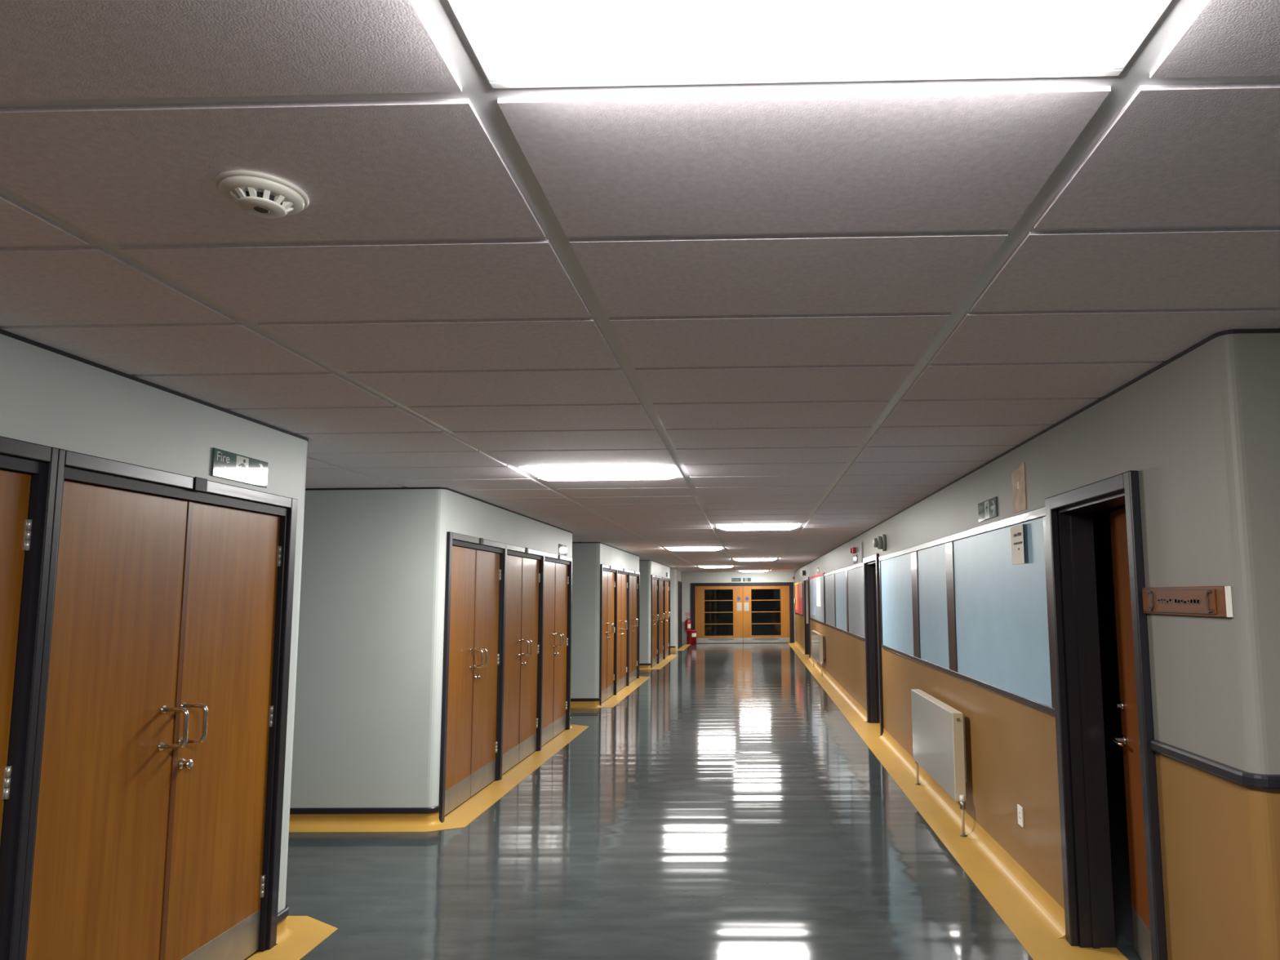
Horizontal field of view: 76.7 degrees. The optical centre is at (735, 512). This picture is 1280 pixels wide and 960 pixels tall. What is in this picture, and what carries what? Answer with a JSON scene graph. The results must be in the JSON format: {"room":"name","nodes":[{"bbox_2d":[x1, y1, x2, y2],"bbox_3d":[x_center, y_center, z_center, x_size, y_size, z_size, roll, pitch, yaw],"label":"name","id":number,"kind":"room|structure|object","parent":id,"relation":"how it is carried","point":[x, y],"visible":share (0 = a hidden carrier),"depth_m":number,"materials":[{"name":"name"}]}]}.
{"room":"school corridor","nodes":[
{"label":"school corridor","id":0,"kind":"room"},
{"bbox_2d":[0,333,307,912],"bbox_3d":[-4.733,0.706,2.168,4.440,2.757,4.890,-1,-6,1],"label":"wall","id":1,"kind":"structure","parent":0,"point":[47,397],"depth_m":3.38,"materials":[{"name":"paint"}]},
{"bbox_2d":[0,328,308,441],"bbox_3d":[-4.742,-0.648,2.309,4.444,0.015,4.898,-1,-6,1],"label":"trim","id":2,"kind":"structure","parent":1,"relation":"attached to","point":[2,331],"depth_m":3.34,"materials":[{"name":"black metal"}]},
{"bbox_2d":[210,447,268,487],"bbox_3d":[-2.481,-0.221,4.029,0.011,0.135,0.430,-1,-6,1],"label":"exit sign","id":3,"kind":"object","parent":1,"relation":"attached to","point":[225,464],"visible":1,"depth_m":4.00,"materials":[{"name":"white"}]},
{"bbox_2d":[275,904,293,944],"bbox_3d":[-4.693,2.005,2.033,4.500,0.145,5.010,-1,-6,1],"label":"baseboard","id":4,"kind":"structure","parent":1,"relation":"attached to","point":[283,933],"depth_m":4.33,"materials":[{"name":"yellow plastic"}]},
{"bbox_2d":[289,486,572,808],"bbox_3d":[-4.595,1.420,9.060,4.440,2.757,4.890,-1,-6,1],"label":"wall","id":5,"kind":"structure","parent":0,"point":[367,719],"depth_m":6.61,"materials":[{"name":"paint"}]},
{"bbox_2d":[288,717,573,827],"bbox_3d":[-4.555,2.719,8.925,4.500,0.145,5.010,-1,-6,1],"label":"baseboard","id":6,"kind":"structure","parent":5,"relation":"attached to","point":[336,817],"depth_m":6.45,"materials":[{"name":"yellow plastic"}]},
{"bbox_2d":[305,487,573,533],"bbox_3d":[-4.604,0.066,9.201,4.444,0.015,4.898,-1,-6,1],"label":"trim","id":7,"kind":"structure","parent":5,"relation":"attached to","point":[373,488],"depth_m":6.74,"materials":[{"name":"black"}]},
{"bbox_2d":[559,543,567,555],"bbox_3d":[-2.343,0.504,10.915,0.011,0.135,0.430,-1,-6,1],"label":"exit sign","id":8,"kind":"object","parent":5,"relation":"attached to","point":[562,548],"visible":1,"depth_m":10.88,"materials":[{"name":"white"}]},
{"bbox_2d":[570,542,639,698],"bbox_3d":[-4.457,2.134,15.952,4.440,2.757,4.890,-1,-6,1],"label":"wall","id":9,"kind":"structure","parent":0,"point":[588,558],"depth_m":13.51,"materials":[{"name":"paint"}]},
{"bbox_2d":[570,676,639,707],"bbox_3d":[-4.417,3.433,15.816,4.500,0.145,5.010,-1,-6,1],"label":"baseboard","id":10,"kind":"structure","parent":9,"relation":"attached to","point":[575,702],"depth_m":13.34,"materials":[{"name":"yellow plastic"}]},
{"bbox_2d":[572,542,639,556],"bbox_3d":[-4.466,0.780,16.092,4.444,0.015,4.898,-1,-6,1],"label":"trim","id":11,"kind":"structure","parent":9,"relation":"attached to","point":[572,542],"depth_m":14.18,"materials":[{"name":"black metal"}]},
{"bbox_2d":[0,0,1279,572],"bbox_3d":[-0.528,0.164,10.760,13.868,0.050,41.386,-1,-6,1],"label":"ceiling","id":12,"kind":"structure","parent":0,"point":[828,305],"depth_m":2.14,"materials":[{"name":"tile"}]},
{"bbox_2d":[213,169,309,218],"bbox_3d":[-1.077,-0.710,1.827,0.187,0.047,0.187,-1,-6,1],"label":"smoke detector","id":13,"kind":"object","parent":12,"relation":"attached to","point":[260,194],"visible":1,"depth_m":1.79,"materials":[{"name":"white plastic"}]},
{"bbox_2d":[516,463,682,480],"bbox_3d":[-0.986,-0.323,5.983,1.145,0.142,0.565,-1,-6,1],"label":"ceiling light","id":14,"kind":"object","parent":12,"relation":"attached to","point":[611,472],"visible":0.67,"depth_m":5.80,"materials":[{"name":"white plastic"}]},
{"bbox_2d":[664,546,724,551],"bbox_3d":[-0.795,0.667,15.530,1.145,0.142,0.565,-1,-6,1],"label":"ceiling light","id":15,"kind":"object","parent":12,"relation":"attached to","point":[672,548],"visible":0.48,"depth_m":15.33,"materials":[{"name":"white plastic"}]},
{"bbox_2d":[697,565,734,568],"bbox_3d":[-0.604,1.656,25.077,1.145,0.142,0.565,-1,-6,1],"label":"ceiling light","id":16,"kind":"object","parent":12,"relation":"attached to","point":[702,566],"visible":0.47,"depth_m":24.87,"materials":[{"name":"white plastic"}]},
{"bbox_2d":[739,570,768,572],"bbox_3d":[0.692,2.139,29.828,1.145,0.142,0.565,-1,-6,1],"label":"ceiling light","id":17,"kind":"object","parent":12,"relation":"attached to","point":[740,571],"visible":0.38,"depth_m":29.60,"materials":[{"name":"white plastic"}]},
{"bbox_2d":[732,558,777,560],"bbox_3d":[0.501,1.150,20.281,1.145,0.142,0.565,-1,-6,1],"label":"ceiling light","id":18,"kind":"object","parent":12,"relation":"attached to","point":[735,559],"visible":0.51,"depth_m":20.07,"materials":[{"name":"white plastic"}]},
{"bbox_2d":[715,523,802,530],"bbox_3d":[0.309,0.160,10.734,1.145,0.142,0.565,-1,-6,1],"label":"ceiling light","id":19,"kind":"object","parent":12,"relation":"attached to","point":[793,526],"visible":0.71,"depth_m":10.53,"materials":[{"name":"white plastic"}]},
{"bbox_2d":[447,0,1172,88],"bbox_3d":[0.118,-0.829,1.187,1.145,0.142,0.565,-1,-6,1],"label":"ceiling light","id":20,"kind":"object","parent":12,"relation":"attached to","point":[515,43],"visible":1,"depth_m":1.28,"materials":[{"name":"white plastic"}]},
{"bbox_2d":[639,560,669,663],"bbox_3d":[-4.319,2.848,22.844,4.440,2.757,4.890,-1,-6,1],"label":"wall","id":21,"kind":"structure","parent":0,"point":[646,568],"depth_m":20.41,"materials":[{"name":"paint"}]},
{"bbox_2d":[639,560,670,567],"bbox_3d":[-4.328,1.494,22.984,4.444,0.015,4.898,-1,-6,1],"label":"trim","id":22,"kind":"structure","parent":21,"relation":"attached to","point":[639,560],"depth_m":20.88,"materials":[{"name":"black"}]},
{"bbox_2d":[639,654,671,669],"bbox_3d":[-4.279,4.147,22.708,4.500,0.145,5.010,-1,-6,1],"label":"baseboard","id":23,"kind":"structure","parent":21,"relation":"attached to","point":[642,666],"depth_m":20.23,"materials":[{"name":"yellow plastic"}]},
{"bbox_2d":[669,568,680,650],"bbox_3d":[-4.210,3.413,28.293,4.440,2.757,1.990,-1,-6,1],"label":"wall","id":24,"kind":"structure","parent":0,"point":[674,574],"depth_m":27.33,"materials":[{"name":"paint"}]},
{"bbox_2d":[670,646,675,650],"bbox_3d":[-4.230,4.608,27.160,4.420,0.145,0.018,-1,-6,1],"label":"baseboard","id":25,"kind":"structure","parent":24,"relation":"attached to","point":[672,648],"depth_m":27.11,"materials":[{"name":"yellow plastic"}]},
{"bbox_2d":[678,581,681,648],"bbox_3d":[-1.967,3.630,28.578,0.030,2.350,1.210,-1,-6,1],"label":"door","id":26,"kind":"structure","parent":24,"relation":"in","point":[679,582],"depth_m":28.58,"materials":[{"name":"black wood"}]},
{"bbox_2d":[244,639,1141,959],"bbox_3d":[-0.234,3.178,12.396,13.400,0.120,43.700,-1,-6,1],"label":"floor","id":27,"kind":"structure","parent":0,"point":[726,807],"depth_m":5.59,"materials":[{"name":"grey tile"}]},
{"bbox_2d":[0,435,58,959],"bbox_3d":[-2.538,0.867,2.058,0.249,2.380,1.530,-1,-6,1],"label":"door","id":28,"kind":"structure","parent":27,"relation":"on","point":[27,486],"depth_m":2.80,"materials":[{"name":"brown wood"}]},
{"bbox_2d":[17,448,297,959],"bbox_3d":[-2.508,1.026,3.594,0.249,2.380,1.560,-1,-6,1],"label":"double door","id":29,"kind":"structure","parent":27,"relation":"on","point":[155,818],"depth_m":3.48,"materials":[{"name":"brown wood"}]},
{"bbox_2d":[246,915,337,959],"bbox_3d":[-4.593,2.076,2.049,4.697,0.002,5.270,-1,-6,1],"label":"trim","id":30,"kind":"structure","parent":27,"relation":"on","point":[309,932],"depth_m":4.30,"materials":[{"name":"yellow plastic"}]},
{"bbox_2d":[288,724,588,832],"bbox_3d":[-4.455,2.791,8.941,4.697,0.002,5.270,-1,-6,1],"label":"trim","id":31,"kind":"structure","parent":27,"relation":"on","point":[464,815],"depth_m":7.45,"materials":[{"name":"yellow plastic"}]},
{"bbox_2d":[439,531,506,822],"bbox_3d":[-2.431,1.422,7.413,0.249,2.380,1.560,-1,-6,1],"label":"double door","id":32,"kind":"structure","parent":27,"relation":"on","point":[471,751],"depth_m":7.36,"materials":[{"name":"brown wood"}]},
{"bbox_2d":[501,543,544,779],"bbox_3d":[-2.401,1.581,8.949,0.249,2.380,1.530,-1,-6,1],"label":"double door","id":33,"kind":"structure","parent":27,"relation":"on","point":[524,572],"depth_m":8.99,"materials":[{"name":"brown wood"}]},
{"bbox_2d":[541,551,572,746],"bbox_3d":[-2.370,1.740,10.486,0.249,2.380,1.560,-1,-6,1],"label":"double door","id":34,"kind":"structure","parent":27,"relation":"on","point":[557,574],"depth_m":10.55,"materials":[{"name":"brown wood"}]},
{"bbox_2d":[599,564,617,706],"bbox_3d":[-2.293,2.136,14.305,0.249,2.380,1.560,-1,-6,1],"label":"double door","id":35,"kind":"structure","parent":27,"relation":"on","point":[608,574],"depth_m":14.36,"materials":[{"name":"brown wood"}]},
{"bbox_2d":[570,675,650,708],"bbox_3d":[-4.317,3.505,15.832,4.697,0.002,5.270,-1,-6,1],"label":"trim","id":36,"kind":"structure","parent":27,"relation":"on","point":[612,701],"depth_m":15.04,"materials":[{"name":"yellow plastic"}]},
{"bbox_2d":[616,567,629,692],"bbox_3d":[-2.263,2.295,15.841,0.249,2.380,1.530,-1,-6,1],"label":"double door","id":37,"kind":"structure","parent":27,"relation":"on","point":[623,575],"depth_m":16.03,"materials":[{"name":"brown wood"}]},
{"bbox_2d":[628,569,639,685],"bbox_3d":[-2.232,2.454,17.378,0.249,2.380,1.560,-1,-6,1],"label":"double door","id":38,"kind":"structure","parent":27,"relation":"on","point":[634,576],"depth_m":17.60,"materials":[{"name":"brown wood"}]},
{"bbox_2d":[650,574,658,668],"bbox_3d":[-2.155,2.850,21.196,0.249,2.380,1.560,-1,-6,1],"label":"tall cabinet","id":39,"kind":"object","parent":27,"relation":"on","point":[655,579],"visible":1,"depth_m":21.26,"materials":[{"name":"brown wood"}]},
{"bbox_2d":[639,654,677,670],"bbox_3d":[-4.180,4.219,22.724,4.697,0.002,5.270,-1,-6,1],"label":"trim","id":40,"kind":"structure","parent":27,"relation":"on","point":[661,664],"depth_m":22.22,"materials":[{"name":"yellow plastic"}]},
{"bbox_2d":[658,576,665,662],"bbox_3d":[-2.125,3.009,22.733,0.249,2.380,1.530,-1,-6,1],"label":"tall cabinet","id":41,"kind":"object","parent":27,"relation":"on","point":[661,580],"visible":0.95,"depth_m":23.06,"materials":[{"name":"brown wood"}]},
{"bbox_2d":[665,577,670,657],"bbox_3d":[-2.094,3.168,24.269,0.249,2.380,1.560,-1,-6,1],"label":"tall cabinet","id":42,"kind":"object","parent":27,"relation":"on","point":[667,580],"visible":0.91,"depth_m":24.64,"materials":[{"name":"brown wood"}]},
{"bbox_2d":[676,643,690,650],"bbox_3d":[-4.054,4.869,29.002,4.697,0.002,4.035,-1,-6,1],"label":"trim","id":43,"kind":"structure","parent":27,"relation":"on","point":[683,647],"depth_m":28.75,"materials":[{"name":"yellow plastic"}]},
{"bbox_2d":[686,630,697,644],"bbox_3d":[-1.661,4.759,30.672,0.404,0.525,0.404,-1,-6,1],"label":"bucket","id":44,"kind":"object","parent":27,"relation":"on","point":[691,634],"visible":1,"depth_m":30.51,"materials":[{"name":"red plastic"}]},
{"bbox_2d":[680,571,795,644],"bbox_3d":[-2.131,3.701,31.224,8.881,2.757,0.180,-1,-6,1],"label":"wall","id":45,"kind":"structure","parent":0,"point":[686,578],"depth_m":31.20,"materials":[{"name":"paint"}]},
{"bbox_2d":[684,617,691,630],"bbox_3d":[-1.819,4.266,30.939,0.226,0.490,0.229,-6,-8,44],"label":"fire extinguisher","id":46,"kind":"object","parent":45,"relation":"attached to","point":[687,622],"visible":1,"depth_m":30.85,"materials":[{"name":"red metal"}]},
{"bbox_2d":[731,577,741,582],"bbox_3d":[0.043,2.611,31.197,0.370,0.140,0.011,-1,-6,1],"label":"exit sign","id":47,"kind":"object","parent":45,"relation":"attached to","point":[733,580],"visible":1,"depth_m":31.19,"materials":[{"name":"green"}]},
{"bbox_2d":[690,582,794,643],"bbox_3d":[0.272,3.885,31.131,3.985,2.335,0.190,-1,-6,1],"label":"door frame","id":48,"kind":"structure","parent":45,"relation":"in","point":[790,584],"depth_m":31.11,"materials":[{"name":"black wood"}]},
{"bbox_2d":[694,585,742,643],"bbox_3d":[-0.627,3.942,31.139,1.860,2.211,0.049,-1,-6,1],"label":"door","id":49,"kind":"structure","parent":48,"relation":"attached to","point":[737,637],"depth_m":31.11,"materials":[{"name":"orange wood"}]},
{"bbox_2d":[742,585,790,643],"bbox_3d":[1.209,3.925,31.104,1.805,2.211,0.049,-1,-6,1],"label":"door","id":50,"kind":"structure","parent":48,"relation":"attached to","point":[784,637],"depth_m":31.07,"materials":[{"name":"orange wood"}]},
{"bbox_2d":[742,577,751,581],"bbox_3d":[0.458,2.607,31.189,0.310,0.140,0.011,-1,-6,1],"label":"exit sign","id":51,"kind":"object","parent":45,"relation":"attached to","point":[744,579],"visible":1,"depth_m":31.18,"materials":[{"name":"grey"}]},
{"bbox_2d":[704,333,1279,959],"bbox_3d":[1.473,2.345,18.431,10.200,2.757,31.600,-1,-6,1],"label":"wall","id":52,"kind":"structure","parent":0,"point":[1200,432],"depth_m":3.19,"materials":[{"name":"grey paint"}]},
{"bbox_2d":[794,581,804,616],"bbox_3d":[2.234,3.025,28.250,0.026,1.120,4.900,-1,-6,1],"label":"notice board","id":53,"kind":"object","parent":52,"relation":"attached to","point":[800,611],"visible":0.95,"depth_m":27.74,"materials":[{"name":"red"}]},
{"bbox_2d":[795,585,797,609],"bbox_3d":[2.258,3.134,29.696,0.001,0.900,1.200,-1,-6,1],"label":"poster","id":54,"kind":"object","parent":53,"relation":"attached to","point":[796,597],"visible":1,"depth_m":29.64,"materials":[{"name":"orange paper"}]},
{"bbox_2d":[799,583,802,597],"bbox_3d":[2.199,2.614,26.860,0.001,0.450,1.750,-1,-6,1],"label":"poster","id":55,"kind":"object","parent":53,"relation":"attached to","point":[801,584],"visible":1,"depth_m":26.70,"materials":[{"name":"orange paper"}]},
{"bbox_2d":[804,577,810,657],"bbox_3d":[2.273,3.126,24.066,0.270,2.355,1.940,-1,-6,1],"label":"door","id":56,"kind":"structure","parent":52,"relation":"in","point":[806,598],"depth_m":24.89,"materials":[{"name":"black wood"}]},
{"bbox_2d":[808,572,825,625],"bbox_3d":[2.079,2.194,20.546,0.026,1.185,4.600,-1,-6,1],"label":"notice board","id":57,"kind":"object","parent":52,"relation":"attached to","point":[820,611],"visible":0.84,"depth_m":19.21,"materials":[{"name":"black"}]},
{"bbox_2d":[809,578,816,615],"bbox_3d":[2.098,2.280,21.693,0.001,0.950,1.900,-1,-6,1],"label":"poster","id":58,"kind":"object","parent":57,"relation":"attached to","point":[812,582],"visible":1,"depth_m":21.69,"materials":[{"name":"white paper"}]},
{"bbox_2d":[811,614,822,621],"bbox_3d":[2.081,2.696,20.595,0.001,0.065,3.600,-1,-6,1],"label":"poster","id":59,"kind":"object","parent":57,"relation":"attached to","point":[812,616],"visible":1,"depth_m":20.19,"materials":[{"name":"grey paper"}]},
{"bbox_2d":[816,577,821,606],"bbox_3d":[2.059,1.958,19.842,0.001,0.710,1.250,-1,-6,1],"label":"poster","id":60,"kind":"object","parent":57,"relation":"attached to","point":[818,580],"visible":1,"depth_m":19.85,"materials":[{"name":"beige paper"}]},
{"bbox_2d":[811,630,825,675],"bbox_3d":[2.013,3.366,19.445,0.140,0.922,2.471,-1,-6,1],"label":"radiator","id":61,"kind":"object","parent":52,"relation":"attached to","point":[817,638],"visible":1,"depth_m":18.58,"materials":[{"name":"grey metal"}]},
{"bbox_2d":[824,562,865,640],"bbox_3d":[1.967,1.629,14.920,0.026,1.150,6.410,-1,-6,1],"label":"display board","id":62,"kind":"object","parent":52,"relation":"attached to","point":[844,605],"visible":0.87,"depth_m":14.00,"materials":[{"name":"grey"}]},
{"bbox_2d":[849,546,855,553],"bbox_3d":[1.891,0.608,12.921,0.082,0.095,0.130,-1,-6,1],"label":"fire alarm sounder","id":63,"kind":"object","parent":52,"relation":"attached to","point":[852,550],"visible":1,"depth_m":12.86,"materials":[{"name":"red plastic"}]},
{"bbox_2d":[853,554,857,563],"bbox_3d":[1.927,0.743,12.876,0.011,0.130,0.400,-1,-6,1],"label":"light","id":64,"kind":"object","parent":52,"relation":"attached to","point":[855,557],"visible":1,"depth_m":12.85,"materials":[{"name":"white plastic"}]},
{"bbox_2d":[860,542,862,562],"bbox_3d":[1.905,0.599,12.067,0.022,0.320,0.036,-1,-6,1],"label":"cable trunking","id":65,"kind":"object","parent":52,"relation":"attached to","point":[861,543],"visible":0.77,"depth_m":12.05,"materials":[{"name":"grey plastic"}]},
{"bbox_2d":[862,553,883,736],"bbox_3d":[2.009,1.771,11.018,0.276,2.360,1.270,-1,-6,1],"label":"door","id":66,"kind":"structure","parent":52,"relation":"in","point":[874,700],"depth_m":11.51,"materials":[{"name":"black wood"}]},
{"bbox_2d":[872,534,886,551],"bbox_3d":[1.797,0.375,10.031,0.155,0.210,0.210,-1,-6,1],"label":"bell","id":67,"kind":"object","parent":52,"relation":"attached to","point":[880,542],"visible":1,"depth_m":9.97,"materials":[{"name":"grey plastic"}]},
{"bbox_2d":[793,640,1066,938],"bbox_3d":[1.988,3.495,16.763,0.089,0.113,28.420,-1,-6,1],"label":"baseboard","id":68,"kind":"structure","parent":52,"relation":"attached to","point":[1047,910],"depth_m":5.81,"materials":[{"name":"yellow plastic"}]},
{"bbox_2d":[911,688,967,836],"bbox_3d":[1.762,2.078,6.939,0.140,0.905,1.721,-1,-6,1],"label":"radiator","id":69,"kind":"object","parent":52,"relation":"attached to","point":[939,745],"visible":1,"depth_m":6.57,"materials":[{"name":"grey metal"}]},
{"bbox_2d":[788,643,1128,959],"bbox_3d":[4.146,3.513,16.552,4.808,0.002,28.770,-1,-6,1],"label":"trim","id":70,"kind":"structure","parent":52,"relation":"attached to","point":[1037,940],"depth_m":5.43,"materials":[{"name":"yellow plastic"}]},
{"bbox_2d":[879,506,1055,716],"bbox_3d":[1.816,0.842,7.368,0.026,1.158,5.900,-1,-6,1],"label":"display board","id":71,"kind":"object","parent":52,"relation":"attached to","point":[957,605],"visible":0.79,"depth_m":5.83,"materials":[{"name":"blue"}]},
{"bbox_2d":[1010,524,1024,564],"bbox_3d":[1.757,0.198,4.977,0.015,0.239,0.291,-1,-6,5],"label":"notice","id":72,"kind":"object","parent":71,"relation":"attached to","point":[1016,531],"visible":1,"depth_m":5.00,"materials":[{"name":"beige paper"}]},
{"bbox_2d":[1013,532,1022,550],"bbox_3d":[1.757,0.178,4.986,0.001,0.111,0.156,-1,-6,1],"label":"print","id":73,"kind":"object","parent":72,"relation":"attached to","point":[1017,535],"depth_m":4.99,"materials":[{"name":"grey paper"}]},
{"bbox_2d":[977,496,997,521],"bbox_3d":[1.782,-0.021,5.668,0.011,0.135,0.430,-1,-6,1],"label":"exit sign","id":74,"kind":"object","parent":52,"relation":"attached to","point":[987,509],"visible":1,"depth_m":5.63,"materials":[{"name":"teal plastic"}]},
{"bbox_2d":[1011,462,1026,513],"bbox_3d":[1.772,-0.153,5.013,0.005,0.290,0.244,-1,-6,1],"label":"notice","id":75,"kind":"object","parent":52,"relation":"attached to","point":[1018,476],"visible":1,"depth_m":5.00,"materials":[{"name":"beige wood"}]},
{"bbox_2d":[1017,804,1023,827],"bbox_3d":[1.789,1.901,5.031,0.010,0.120,0.090,-1,-6,1],"label":"wall socket","id":76,"kind":"object","parent":52,"relation":"attached to","point":[1020,809],"visible":1,"depth_m":5.01,"materials":[{"name":"white plastic"}]},
{"bbox_2d":[795,328,1279,571],"bbox_3d":[4.269,0.804,16.974,4.524,0.015,28.504,-1,-6,1],"label":"trim","id":77,"kind":"structure","parent":52,"relation":"attached to","point":[1273,330],"depth_m":3.63,"materials":[{"name":"black metal"}]},
{"bbox_2d":[1044,470,1167,959],"bbox_3d":[1.833,1.035,3.847,0.222,2.347,1.007,-1,-6,1],"label":"door frame","id":78,"kind":"structure","parent":52,"relation":"in","point":[1087,882],"depth_m":4.21,"materials":[{"name":"black wood"}]},
{"bbox_2d":[1109,506,1151,959],"bbox_3d":[1.935,1.075,3.825,0.109,2.240,0.830,-2,-6,12],"label":"door","id":79,"kind":"structure","parent":78,"relation":"attached to","point":[1130,743],"depth_m":4.05,"materials":[{"name":"red wood"}]},
{"bbox_2d":[1142,586,1232,617],"bbox_3d":[1.727,0.342,3.107,0.031,0.110,0.612,-1,-6,1],"label":"name plaque","id":80,"kind":"object","parent":52,"relation":"attached to","point":[1197,601],"visible":1,"depth_m":3.04,"materials":[{"name":"orange wood"}]},
{"bbox_2d":[1150,739,1279,789],"bbox_3d":[3.993,0.910,2.956,4.546,0.045,0.678,-1,-6,1],"label":"trim","id":81,"kind":"structure","parent":52,"relation":"attached to","point":[1237,775],"depth_m":2.86,"materials":[{"name":"black plastic"}]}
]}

